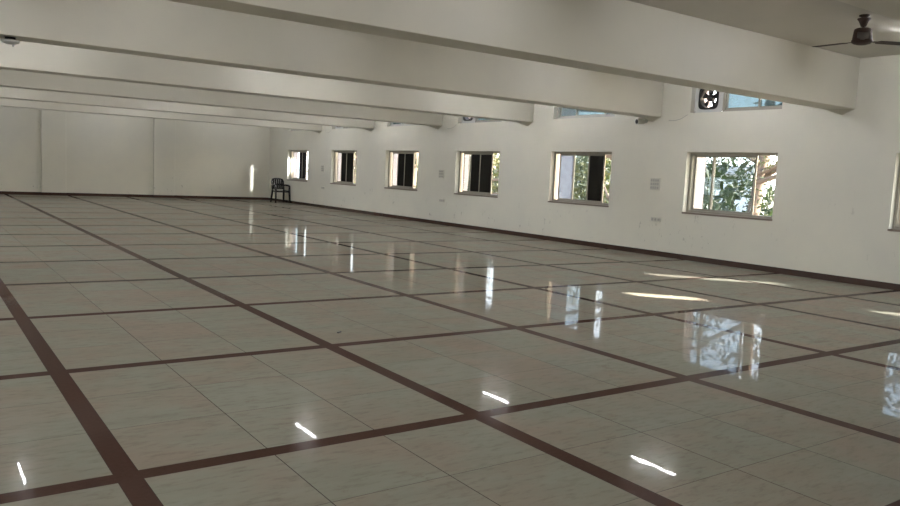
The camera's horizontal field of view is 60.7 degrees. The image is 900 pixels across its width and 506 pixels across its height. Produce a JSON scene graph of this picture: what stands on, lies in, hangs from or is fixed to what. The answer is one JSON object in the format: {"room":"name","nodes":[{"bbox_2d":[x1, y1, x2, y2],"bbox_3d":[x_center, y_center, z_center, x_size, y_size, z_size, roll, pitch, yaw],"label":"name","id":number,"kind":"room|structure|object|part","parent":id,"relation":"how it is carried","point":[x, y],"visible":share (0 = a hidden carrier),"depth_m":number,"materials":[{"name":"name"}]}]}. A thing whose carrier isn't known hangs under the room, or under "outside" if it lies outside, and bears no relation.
{"room":"empty hall","nodes":[
{"label":"empty hall","id":0,"kind":"room"},
{"bbox_2d":[0,36,19,46],"bbox_3d":[-4.937,-2.370,8.631,0.192,0.100,0.192,-1,7,-35],"label":"rose","id":1,"kind":"object","parent":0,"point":[8,40],"visible":1,"depth_m":8.58,"materials":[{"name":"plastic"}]},
{"bbox_3d":[-4.937,-2.372,8.631,0.192,0.056,0.192,-1,7,-35],"label":"dish","id":2,"kind":"part","parent":1,"relation":"part of","materials":[{"name":"grey plastic"}]},
{"bbox_2d":[0,106,269,197],"bbox_3d":[-17.026,-3.618,23.946,24.225,3.420,0.300,-1,7,-35],"label":"wall","id":3,"kind":"structure","parent":0,"point":[106,154],"depth_m":27.64,"materials":[{"name":"beige paint"}]},
{"bbox_2d":[41,109,65,195],"bbox_3d":[-13.495,-3.672,26.173,0.755,3.420,0.122,-1,7,-35],"label":"column","id":4,"kind":"structure","parent":3,"relation":"attached to","point":[53,123],"depth_m":26.16,"materials":[{"name":"beige paint"}]},
{"bbox_3d":[-13.572,-2.022,26.336,0.755,0.100,0.110,-1,7,-35],"label":"skirting","id":5,"kind":"part","parent":4,"relation":"part of","materials":[{"name":"brown tile"}]},
{"bbox_2d":[0,191,267,199],"bbox_3d":[-17.023,-1.951,23.984,23.812,0.100,0.012,-1,7,-35],"label":"baseboard","id":6,"kind":"structure","parent":3,"relation":"attached to","point":[1,192],"depth_m":27.80,"materials":[{"name":"brown tile"}]},
{"bbox_2d":[153,118,175,197],"bbox_3d":[-10.505,-3.741,28.275,0.755,3.420,0.122,-1,7,-35],"label":"column","id":7,"kind":"structure","parent":3,"relation":"attached to","point":[163,129],"depth_m":28.25,"materials":[{"name":"beige paint"}]},
{"bbox_3d":[-10.582,-2.091,28.438,0.755,0.100,0.110,-1,7,-35],"label":"skirting","id":8,"kind":"part","parent":7,"relation":"part of","materials":[{"name":"brown tile"}]},
{"bbox_2d":[0,194,899,505],"bbox_3d":[-7.212,0.146,10.110,24.225,0.300,34.852,-1,7,-35],"label":"floor","id":9,"kind":"structure","parent":0,"point":[154,351],"depth_m":5.51,"materials":[{"name":"tile"}]},
{"bbox_2d":[270,178,290,202],"bbox_3d":[-6.422,-2.361,29.055,0.642,0.926,0.640,-1,7,-35],"label":"plastic chair","id":10,"kind":"object","parent":9,"relation":"on","point":[280,184],"visible":1,"depth_m":29.12,"materials":[{"name":"black plastic"}]},
{"bbox_3d":[-6.503,-2.190,28.702,0.082,0.645,0.122,-1,7,-35],"label":"leg","id":11,"kind":"part","parent":10,"relation":"part of","materials":[{"name":"black plastic"}]},
{"bbox_3d":[-6.547,-2.610,29.225,0.520,0.478,0.165,-1,7,-35],"label":"frame","id":12,"kind":"part","parent":10,"relation":"part of","materials":[{"name":"black plastic"}]},
{"bbox_2d":[269,55,899,283],"bbox_3d":[2.789,-1.911,16.708,0.200,3.420,34.552,-1,7,-35],"label":"wall","id":13,"kind":"structure","parent":0,"point":[836,180],"depth_m":14.58,"materials":[{"name":"beige paint"}]},
{"bbox_2d":[0,98,321,132],"bbox_3d":[-14.302,-4.383,20.047,23.825,0.845,0.400,-1,7,-35],"label":"beam","id":14,"kind":"structure","parent":13,"relation":"attached to","point":[4,102],"depth_m":23.52,"materials":[{"name":"beige paint"}]},
{"bbox_2d":[0,87,374,130],"bbox_3d":[-12.175,-3.971,17.035,23.825,0.845,0.400,-1,7,-35],"label":"beam","id":15,"kind":"structure","parent":13,"relation":"attached to","point":[5,92],"depth_m":20.30,"materials":[{"name":"beige paint"}]},
{"bbox_2d":[0,69,442,128],"bbox_3d":[-10.048,-3.560,14.024,23.825,0.845,0.400,-1,7,-35],"label":"beam","id":16,"kind":"structure","parent":13,"relation":"attached to","point":[8,78],"depth_m":17.05,"materials":[{"name":"beige paint"}]},
{"bbox_2d":[0,40,533,125],"bbox_3d":[-7.921,-3.149,11.012,23.825,0.845,0.400,-1,7,-35],"label":"beam","id":17,"kind":"structure","parent":13,"relation":"attached to","point":[25,56],"depth_m":13.75,"materials":[{"name":"beige paint"}]},
{"bbox_2d":[293,153,297,177],"bbox_3d":[-5.936,-3.926,29.418,0.220,2.800,0.120,-1,7,-35],"label":"trim","id":18,"kind":"structure","parent":13,"relation":"attached to","point":[295,154],"depth_m":29.45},
{"bbox_2d":[287,150,307,181],"bbox_3d":[-5.578,-3.246,28.563,0.222,1.144,1.850,-1,7,-35],"label":"window","id":19,"kind":"structure","parent":13,"relation":"in","point":[303,153],"depth_m":28.62,"materials":[{"name":"beige metal"}]},
{"bbox_3d":[-5.775,-3.311,29.000,0.022,1.022,0.680,-1,7,-35],"label":"sash","id":20,"kind":"part","parent":19,"relation":"part of","materials":[{"name":"white glass"}]},
{"bbox_3d":[-5.522,-3.257,28.594,0.005,0.950,0.288,-1,7,-35],"label":"glass pane","id":21,"kind":"part","parent":19,"relation":"part of","materials":[{"name":"black glass"}]},
{"bbox_3d":[-5.367,-3.223,28.327,0.005,0.950,0.308,-1,7,-35],"label":"glass pane","id":22,"kind":"part","parent":19,"relation":"part of","materials":[{"name":"black glass"}]},
{"bbox_3d":[-5.366,-3.223,28.327,0.022,1.022,0.380,-1,7,-35],"label":"sash","id":23,"kind":"part","parent":19,"relation":"part of","materials":[{"name":"glass"}]},
{"bbox_2d":[0,0,663,121],"bbox_3d":[-5.795,-2.737,8.000,23.825,0.845,0.400,-1,7,-35],"label":"beam","id":24,"kind":"structure","parent":13,"relation":"attached to","point":[164,29],"depth_m":10.47,"materials":[{"name":"beige paint"}]},
{"bbox_2d":[336,152,340,181],"bbox_3d":[-3.818,-3.517,26.418,0.220,2.800,0.120,-1,7,-35],"label":"trim","id":25,"kind":"structure","parent":13,"relation":"attached to","point":[339,154],"depth_m":26.43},
{"bbox_2d":[330,150,356,185],"bbox_3d":[-3.459,-2.836,25.563,0.222,1.144,1.850,-1,7,-35],"label":"window","id":26,"kind":"structure","parent":13,"relation":"in","point":[347,156],"depth_m":25.71,"materials":[{"name":"beige metal"}]},
{"bbox_3d":[-3.743,-2.918,26.122,0.022,1.022,0.380,-1,7,-35],"label":"sash","id":27,"kind":"part","parent":26,"relation":"part of","materials":[{"name":"white glass"}]},
{"bbox_3d":[-3.486,-2.284,25.620,0.222,0.032,1.850,-1,7,-35],"label":"sill","id":28,"kind":"part","parent":26,"relation":"part of","materials":[{"name":"stone"}]},
{"bbox_3d":[-3.538,-2.874,25.786,0.022,1.022,0.490,-1,7,-35],"label":"sash","id":29,"kind":"part","parent":26,"relation":"part of","materials":[{"name":"glass"}]},
{"bbox_3d":[-3.539,-2.874,25.785,0.005,0.950,0.418,-1,7,-35],"label":"glass pane","id":30,"kind":"part","parent":26,"relation":"part of","materials":[{"name":"black glass"}]},
{"bbox_3d":[-3.303,-2.824,25.404,0.005,0.950,0.458,-1,7,-35],"label":"glass pane","id":31,"kind":"part","parent":26,"relation":"part of","materials":[{"name":"black glass"}]},
{"bbox_3d":[-3.302,-2.824,25.405,0.022,1.022,0.530,-1,7,-35],"label":"sash","id":32,"kind":"part","parent":26,"relation":"part of","materials":[{"name":"glass"}]},
{"bbox_2d":[391,154,397,185],"bbox_3d":[-1.708,-3.109,23.431,0.220,2.800,0.120,-1,7,-35],"label":"trim","id":33,"kind":"structure","parent":13,"relation":"attached to","point":[395,155],"depth_m":23.45,"materials":[{"name":"white"}]},
{"bbox_2d":[384,151,418,190],"bbox_3d":[-1.349,-2.428,22.576,0.222,1.144,1.850,-1,7,-35],"label":"window","id":34,"kind":"structure","parent":13,"relation":"in","point":[406,159],"depth_m":22.69,"materials":[{"name":"beige metal"}]},
{"bbox_3d":[-1.633,-2.510,23.134,0.022,1.022,0.380,-1,7,-35],"label":"sash","id":35,"kind":"part","parent":34,"relation":"part of","materials":[{"name":"white glass"}]},
{"bbox_3d":[-1.377,-1.876,22.632,0.222,0.032,1.850,-1,7,-35],"label":"sill","id":36,"kind":"part","parent":34,"relation":"part of","materials":[{"name":"stone"}]},
{"bbox_3d":[-1.429,-2.466,22.798,0.022,1.022,0.490,-1,7,-35],"label":"sash","id":37,"kind":"part","parent":34,"relation":"part of","materials":[{"name":"glass"}]},
{"bbox_3d":[-1.429,-2.466,22.798,0.005,0.950,0.418,-1,7,-35],"label":"glass pane","id":38,"kind":"part","parent":34,"relation":"part of","materials":[{"name":"black glass"}]},
{"bbox_3d":[-1.193,-2.416,22.417,0.022,1.022,0.530,-1,7,-35],"label":"sash","id":39,"kind":"part","parent":34,"relation":"part of","materials":[{"name":"glass"}]},
{"bbox_3d":[-1.193,-2.416,22.417,0.005,0.950,0.458,-1,7,-35],"label":"glass pane","id":40,"kind":"part","parent":34,"relation":"part of","materials":[{"name":"black glass"}]},
{"bbox_2d":[390,122,413,125],"bbox_3d":[-1.227,-3.997,22.448,0.090,0.588,1.830,-1,7,-35],"label":"window","id":41,"kind":"structure","parent":13,"relation":"in","point":[391,123],"depth_m":22.82,"materials":[{"name":"glass"}]},
{"bbox_2d":[439,170,443,177],"bbox_3d":[-0.236,-2.140,20.803,0.030,0.230,0.230,-1,7,-35],"label":"board","id":42,"kind":"object","parent":13,"relation":"attached to","point":[441,172],"visible":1,"depth_m":20.77,"materials":[{"name":"plastic"}]},
{"bbox_2d":[447,117,474,128],"bbox_3d":[0.337,-3.621,20.158,0.193,0.720,1.087,-3,8,-45],"label":"exhaust fan","id":43,"kind":"object","parent":13,"relation":"attached to","point":[463,119],"visible":0.22,"depth_m":20.04,"materials":[{"name":"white plastic"}]},
{"bbox_3d":[0.490,-3.659,19.956,0.020,0.588,0.600,-1,7,-35],"label":"mounting plate","id":44,"kind":"part","parent":43,"relation":"part of","materials":[{"name":"grey plastic"}]},
{"bbox_2d":[462,117,470,190],"bbox_3d":[0.390,-2.703,20.459,0.220,2.800,0.120,-1,7,-35],"label":"trim","id":45,"kind":"structure","parent":13,"relation":"attached to","point":[466,156],"depth_m":20.49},
{"bbox_2d":[454,151,499,197],"bbox_3d":[0.749,-2.023,19.605,0.222,1.144,1.850,-1,7,-35],"label":"window","id":46,"kind":"structure","parent":13,"relation":"in","point":[481,166],"depth_m":19.69,"materials":[{"name":"beige metal"}]},
{"bbox_3d":[0.465,-2.105,20.163,0.022,1.022,0.380,-1,7,-35],"label":"sash","id":47,"kind":"part","parent":46,"relation":"part of","materials":[{"name":"white glass"}]},
{"bbox_3d":[0.670,-2.060,19.827,0.022,1.022,0.490,-1,7,-35],"label":"sash","id":48,"kind":"part","parent":46,"relation":"part of","materials":[{"name":"glass"}]},
{"bbox_3d":[0.669,-2.060,19.827,0.005,0.950,0.418,-1,7,-35],"label":"glass pane","id":49,"kind":"part","parent":46,"relation":"part of","materials":[{"name":"black glass"}]},
{"bbox_3d":[0.722,-1.470,19.661,0.222,0.032,1.850,-1,7,-35],"label":"sill","id":50,"kind":"part","parent":46,"relation":"part of","materials":[{"name":"stone"}]},
{"bbox_3d":[0.905,-2.010,19.446,0.005,0.950,0.458,-1,7,-35],"label":"glass pane","id":51,"kind":"part","parent":46,"relation":"part of","materials":[{"name":"black glass"}]},
{"bbox_3d":[0.906,-2.010,19.446,0.022,1.022,0.530,-1,7,-35],"label":"sash","id":52,"kind":"part","parent":46,"relation":"part of","materials":[{"name":"glass"}]},
{"bbox_2d":[475,118,499,122],"bbox_3d":[1.043,-3.558,19.233,0.090,0.588,1.230,-1,7,-35],"label":"window","id":53,"kind":"structure","parent":13,"relation":"in","point":[477,120],"depth_m":19.46,"materials":[{"name":"glass"}]},
{"bbox_2d":[166,0,859,114],"bbox_3d":[-3.667,-2.326,4.988,23.825,0.845,0.400,-1,7,-35],"label":"beam","id":54,"kind":"structure","parent":13,"relation":"attached to","point":[616,37],"depth_m":8.59,"materials":[{"name":"beige paint"}]},
{"bbox_2d":[556,154,571,198],"bbox_3d":[2.617,-2.299,17.566,0.520,2.800,0.120,-1,7,-35],"label":"trim","id":55,"kind":"structure","parent":13,"relation":"attached to","point":[559,154],"depth_m":17.47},
{"bbox_2d":[548,152,611,206],"bbox_3d":[2.853,-1.616,16.625,0.222,1.144,1.850,-1,7,-35],"label":"window","id":56,"kind":"structure","parent":13,"relation":"in","point":[597,160],"depth_m":16.80,"materials":[{"name":"beige metal"}]},
{"bbox_3d":[2.590,-1.689,17.107,0.022,1.022,0.470,-1,7,-35],"label":"sash","id":57,"kind":"part","parent":56,"relation":"part of","materials":[{"name":"beige metal"}]},
{"bbox_3d":[2.590,-1.689,17.107,0.005,0.950,0.398,-1,7,-35],"label":"glass pane","id":58,"kind":"part","parent":56,"relation":"part of","materials":[{"name":"white glass"}]},
{"bbox_3d":[2.826,-1.063,16.682,0.222,0.032,1.850,-1,7,-35],"label":"sill","id":59,"kind":"part","parent":56,"relation":"part of","materials":[{"name":"stone"}]},
{"bbox_3d":[2.876,-1.638,16.750,0.022,1.022,0.550,-1,7,-35],"label":"sash","id":60,"kind":"part","parent":56,"relation":"part of","materials":[{"name":"beige metal"}]},
{"bbox_3d":[3.098,-1.586,16.341,0.005,0.950,0.408,-1,7,-35],"label":"glass pane","id":61,"kind":"part","parent":56,"relation":"part of","materials":[{"name":"black glass"}]},
{"bbox_3d":[3.099,-1.586,16.341,0.022,1.022,0.480,-1,7,-35],"label":"sash","id":62,"kind":"part","parent":56,"relation":"part of","materials":[{"name":"beige metal"}]},
{"bbox_2d":[268,198,899,290],"bbox_3d":[2.565,-0.269,16.896,0.012,0.097,34.352,-1,7,-35],"label":"baseboard","id":63,"kind":"structure","parent":13,"relation":"attached to","point":[892,286],"depth_m":14.89,"materials":[{"name":"brown tile"}]},
{"bbox_2d":[557,107,614,118],"bbox_3d":[2.975,-3.185,16.497,0.090,0.588,1.830,-1,7,-35],"label":"window","id":64,"kind":"structure","parent":13,"relation":"in","point":[563,113],"depth_m":16.74,"materials":[{"name":"glass"}]},
{"bbox_3d":[2.648,-3.245,16.975,0.022,0.498,0.575,-1,7,-35],"label":"sash","id":65,"kind":"part","parent":64,"relation":"part of","materials":[{"name":"glass"}]},
{"bbox_3d":[2.647,-3.245,16.975,0.005,0.426,0.503,-1,7,-35],"label":"glass pane","id":66,"kind":"part","parent":64,"relation":"part of","materials":[{"name":"glass"}]},
{"bbox_3d":[3.016,-3.168,16.405,0.005,0.426,0.798,-1,7,-35],"label":"glass pane","id":67,"kind":"part","parent":64,"relation":"part of","materials":[{"name":"clear glass"}]},
{"bbox_3d":[3.017,-3.168,16.406,0.022,0.498,0.870,-1,7,-35],"label":"sash","id":68,"kind":"part","parent":64,"relation":"part of","materials":[{"name":"glass"}]},
{"bbox_2d":[634,118,647,124],"bbox_3d":[3.724,-2.562,14.989,0.242,0.128,0.117,0,7,-27],"label":"security camera","id":69,"kind":"object","parent":13,"relation":"attached to","point":[637,121],"visible":1,"depth_m":14.95,"materials":[{"name":"white plastic"}]},
{"bbox_2d":[650,178,660,189],"bbox_3d":[3.961,-1.333,14.860,0.030,0.230,0.230,-1,7,-35],"label":"board","id":70,"kind":"object","parent":13,"relation":"attached to","point":[654,182],"visible":1,"depth_m":14.84,"materials":[{"name":"plastic"}]},
{"bbox_2d":[651,217,660,221],"bbox_3d":[3.986,-0.647,14.850,0.026,0.082,0.225,-1,7,-35],"label":"wall socket","id":71,"kind":"object","parent":13,"relation":"attached to","point":[655,219],"visible":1,"depth_m":14.84,"materials":[{"name":"plastic"}]},
{"bbox_2d":[669,88,723,120],"bbox_3d":[4.562,-2.804,14.175,0.193,0.720,1.087,-3,8,-45],"label":"exhaust fan","id":72,"kind":"object","parent":13,"relation":"attached to","point":[701,106],"visible":0.77,"depth_m":14.03,"materials":[{"name":"grey plastic"}]},
{"bbox_3d":[4.715,-2.842,13.973,0.020,0.588,0.600,-1,7,-35],"label":"mounting plate","id":73,"kind":"part","parent":72,"relation":"part of","materials":[{"name":"grey plastic"}]},
{"bbox_3d":[4.751,-2.819,14.001,0.110,0.124,0.124,-1,7,-35],"label":"motor","id":74,"kind":"part","parent":72,"relation":"part of","materials":[{"name":"black plastic"}]},
{"bbox_2d":[694,91,710,208],"bbox_3d":[4.681,-1.888,14.522,0.380,2.800,0.120,-1,7,-35],"label":"trim","id":75,"kind":"structure","parent":13,"relation":"attached to","point":[701,162],"depth_m":14.56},
{"bbox_2d":[682,152,777,220],"bbox_3d":[4.974,-1.206,13.621,0.222,1.144,1.850,-1,7,-35],"label":"window","id":76,"kind":"structure","parent":13,"relation":"in","point":[694,155],"depth_m":13.95,"materials":[{"name":"beige metal"}]},
{"bbox_3d":[4.684,-1.289,14.190,0.022,1.022,0.445,-1,7,-35],"label":"sash","id":77,"kind":"part","parent":76,"relation":"part of","materials":[{"name":"beige metal"}]},
{"bbox_3d":[4.947,-0.653,13.678,0.222,0.032,1.850,-1,7,-35],"label":"sill","id":78,"kind":"part","parent":76,"relation":"part of","materials":[{"name":"stone"}]},
{"bbox_3d":[5.024,-1.218,13.661,0.022,1.022,0.900,-1,7,-35],"label":"sash","id":79,"kind":"part","parent":76,"relation":"part of","materials":[{"name":"clear glass"}]},
{"bbox_2d":[722,93,782,111],"bbox_3d":[5.269,-2.741,13.250,0.090,0.588,1.230,-1,7,-35],"label":"window","id":80,"kind":"structure","parent":13,"relation":"in","point":[731,102],"depth_m":13.40,"materials":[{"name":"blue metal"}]},
{"bbox_3d":[5.147,-2.761,13.436,0.022,0.498,0.695,-1,7,-35],"label":"sash","id":81,"kind":"part","parent":80,"relation":"part of","materials":[{"name":"glass"}]},
{"bbox_3d":[5.147,-2.761,13.436,0.005,0.426,0.623,-1,7,-35],"label":"glass pane","id":82,"kind":"part","parent":80,"relation":"part of","materials":[{"name":"glass"}]},
{"bbox_3d":[5.440,-2.700,12.974,0.022,0.498,0.485,-1,7,-35],"label":"sash","id":83,"kind":"part","parent":80,"relation":"part of","materials":[{"name":"glass"}]},
{"bbox_3d":[5.440,-2.700,12.974,0.005,0.426,0.413,-1,7,-35],"label":"glass pane","id":84,"kind":"part","parent":80,"relation":"part of","materials":[{"name":"glass"}]},
{"bbox_2d":[837,0,899,20],"bbox_3d":[-1.540,-1.915,1.976,23.825,0.845,0.400,-1,7,-35],"label":"beam","id":85,"kind":"structure","parent":13,"relation":"attached to","point":[889,8],"depth_m":5.27,"materials":[{"name":"beige paint"}]},
{"bbox_2d":[887,162,899,231],"bbox_3d":[7.104,-0.794,10.606,0.222,1.144,1.850,-1,7,-35],"label":"window","id":86,"kind":"structure","parent":13,"relation":"in","point":[896,220],"depth_m":11.35,"materials":[{"name":"beige metal"}]},
{"bbox_3d":[7.077,-0.241,10.662,0.222,0.032,1.850,-1,7,-35],"label":"sill","id":87,"kind":"part","parent":86,"relation":"part of","materials":[{"name":"stone"}]},
{"bbox_3d":[7.151,-0.811,10.636,0.090,1.112,1.830,-1,7,-35],"label":"frame","id":88,"kind":"part","parent":86,"relation":"part of","materials":[{"name":"beige metal"}]},
{"bbox_2d":[627,0,899,57],"bbox_3d":[-7.033,-3.526,9.735,24.225,0.250,34.852,-1,7,-35],"label":"ceiling","id":89,"kind":"structure","parent":0,"point":[807,22],"depth_m":9.24,"materials":[{"name":"paint"}]},
{"bbox_2d":[812,14,899,46],"bbox_3d":[4.677,-2.577,8.940,1.059,0.338,0.929,-1,7,-35],"label":"ceiling fan","id":90,"kind":"object","parent":89,"relation":"hanging from","point":[862,35],"visible":1,"depth_m":8.80,"materials":[{"name":"brown metal"}]},
{"bbox_3d":[4.557,-2.477,9.141,0.128,0.016,0.486,-1,7,-35],"label":"blade","id":91,"kind":"part","parent":90,"relation":"part of","materials":[{"name":"brown metal"}]},
{"bbox_3d":[4.594,-2.414,8.551,0.124,0.016,0.485,6,6,26],"label":"blade","id":92,"kind":"part","parent":90,"relation":"part of","materials":[{"name":"brown metal"}]},
{"bbox_3d":[4.759,-2.717,8.829,0.116,0.030,0.116,-1,7,-35],"label":"hook plate","id":93,"kind":"part","parent":90,"relation":"part of","materials":[{"name":"brown metal"}]},
{"bbox_3d":[5.087,-2.424,8.881,0.485,0.016,0.124,2,6,-4],"label":"blade","id":94,"kind":"part","parent":90,"relation":"part of","materials":[{"name":"brown metal"}]},
{"label":"outside","id":95,"kind":"structure","parent":0,"visible":0},
{"bbox_3d":[36.555,0.475,62.835,107.955,0.200,180.000,-1,7,-35],"label":"ground","id":96,"kind":"structure","parent":95,"visible":0},
{"bbox_2d":[307,152,356,182],"bbox_3d":[-4.090,-4.221,34.630,5.663,10.924,5.592,-1,7,-35],"label":"tree","id":97,"kind":"object","parent":96,"relation":"on","point":[355,157],"visible":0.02,"depth_m":34.54,"materials":[{"name":"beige plant"}]},
{"bbox_2d":[397,153,418,187],"bbox_3d":[-1.339,-3.763,31.003,5.558,11.017,5.619,2,6,-11],"label":"tree","id":98,"kind":"object","parent":96,"relation":"on","point":[416,154],"visible":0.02,"depth_m":30.89,"materials":[{"name":"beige plant"}]},
{"bbox_2d":[414,153,499,194],"bbox_3d":[0.591,-3.320,27.872,5.586,10.959,5.605,-1,7,-35],"label":"tree","id":99,"kind":"object","parent":96,"relation":"on","point":[496,153],"visible":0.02,"depth_m":27.73,"materials":[{"name":"green plant"}]},
{"bbox_2d":[468,153,499,194],"bbox_3d":[2.233,-2.943,41.871,5.778,7.530,5.066,3,6,1],"label":"tree","id":100,"kind":"object","parent":96,"relation":"on","point":[495,166],"visible":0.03,"depth_m":40.60,"materials":[{"name":"green plant"}]},
{"bbox_2d":[467,158,587,193],"bbox_3d":[2.877,-2.946,25.039,5.592,11.012,5.642,-1,7,-35],"label":"tree","id":101,"kind":"object","parent":96,"relation":"on","point":[494,161],"visible":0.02,"depth_m":25.25,"materials":[{"name":"green plant"}]},
{"bbox_2d":[573,156,610,202],"bbox_3d":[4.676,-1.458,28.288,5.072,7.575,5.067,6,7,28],"label":"tree","id":102,"kind":"object","parent":96,"relation":"on","point":[583,176],"visible":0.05,"depth_m":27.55,"materials":[{"name":"green plant"}]},
{"bbox_2d":[575,154,611,202],"bbox_3d":[4.808,-2.522,21.799,5.640,11.013,5.583,2,6,-4],"label":"tree","id":103,"kind":"object","parent":96,"relation":"on","point":[609,156],"visible":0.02,"depth_m":22.41,"materials":[{"name":"green plant"}]},
{"bbox_2d":[417,165,775,211],"bbox_3d":[8.199,-2.424,47.341,8.450,5.950,28.600,-1,7,-35],"label":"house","id":104,"kind":"structure","parent":96,"relation":"on","point":[742,201],"depth_m":33.93,"materials":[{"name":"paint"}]},
{"bbox_2d":[581,157,748,209],"bbox_3d":[7.624,-1.011,26.757,5.008,7.283,5.138,-1,7,-35],"label":"tree","id":105,"kind":"object","parent":96,"relation":"on","point":[609,162],"visible":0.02,"depth_m":26.34,"materials":[{"name":"green plant"}]},
{"bbox_2d":[702,156,777,215],"bbox_3d":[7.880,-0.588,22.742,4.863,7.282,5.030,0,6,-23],"label":"tree","id":106,"kind":"object","parent":96,"relation":"on","point":[731,190],"visible":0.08,"depth_m":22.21,"materials":[{"name":"green plant"}]},
{"bbox_2d":[736,187,774,214],"bbox_3d":[11.238,-0.591,23.854,4.930,7.390,4.990,5,6,23],"label":"tree","id":107,"kind":"object","parent":96,"relation":"on","point":[772,197],"visible":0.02,"depth_m":23.89,"materials":[{"name":"green plant"}]},
{"bbox_2d":[743,156,776,215],"bbox_3d":[8.866,-1.736,16.241,5.598,10.972,5.731,-1,7,-35],"label":"tree","id":108,"kind":"object","parent":96,"relation":"on","point":[765,157],"visible":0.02,"depth_m":16.18,"materials":[{"name":"green plant"}]}
]}

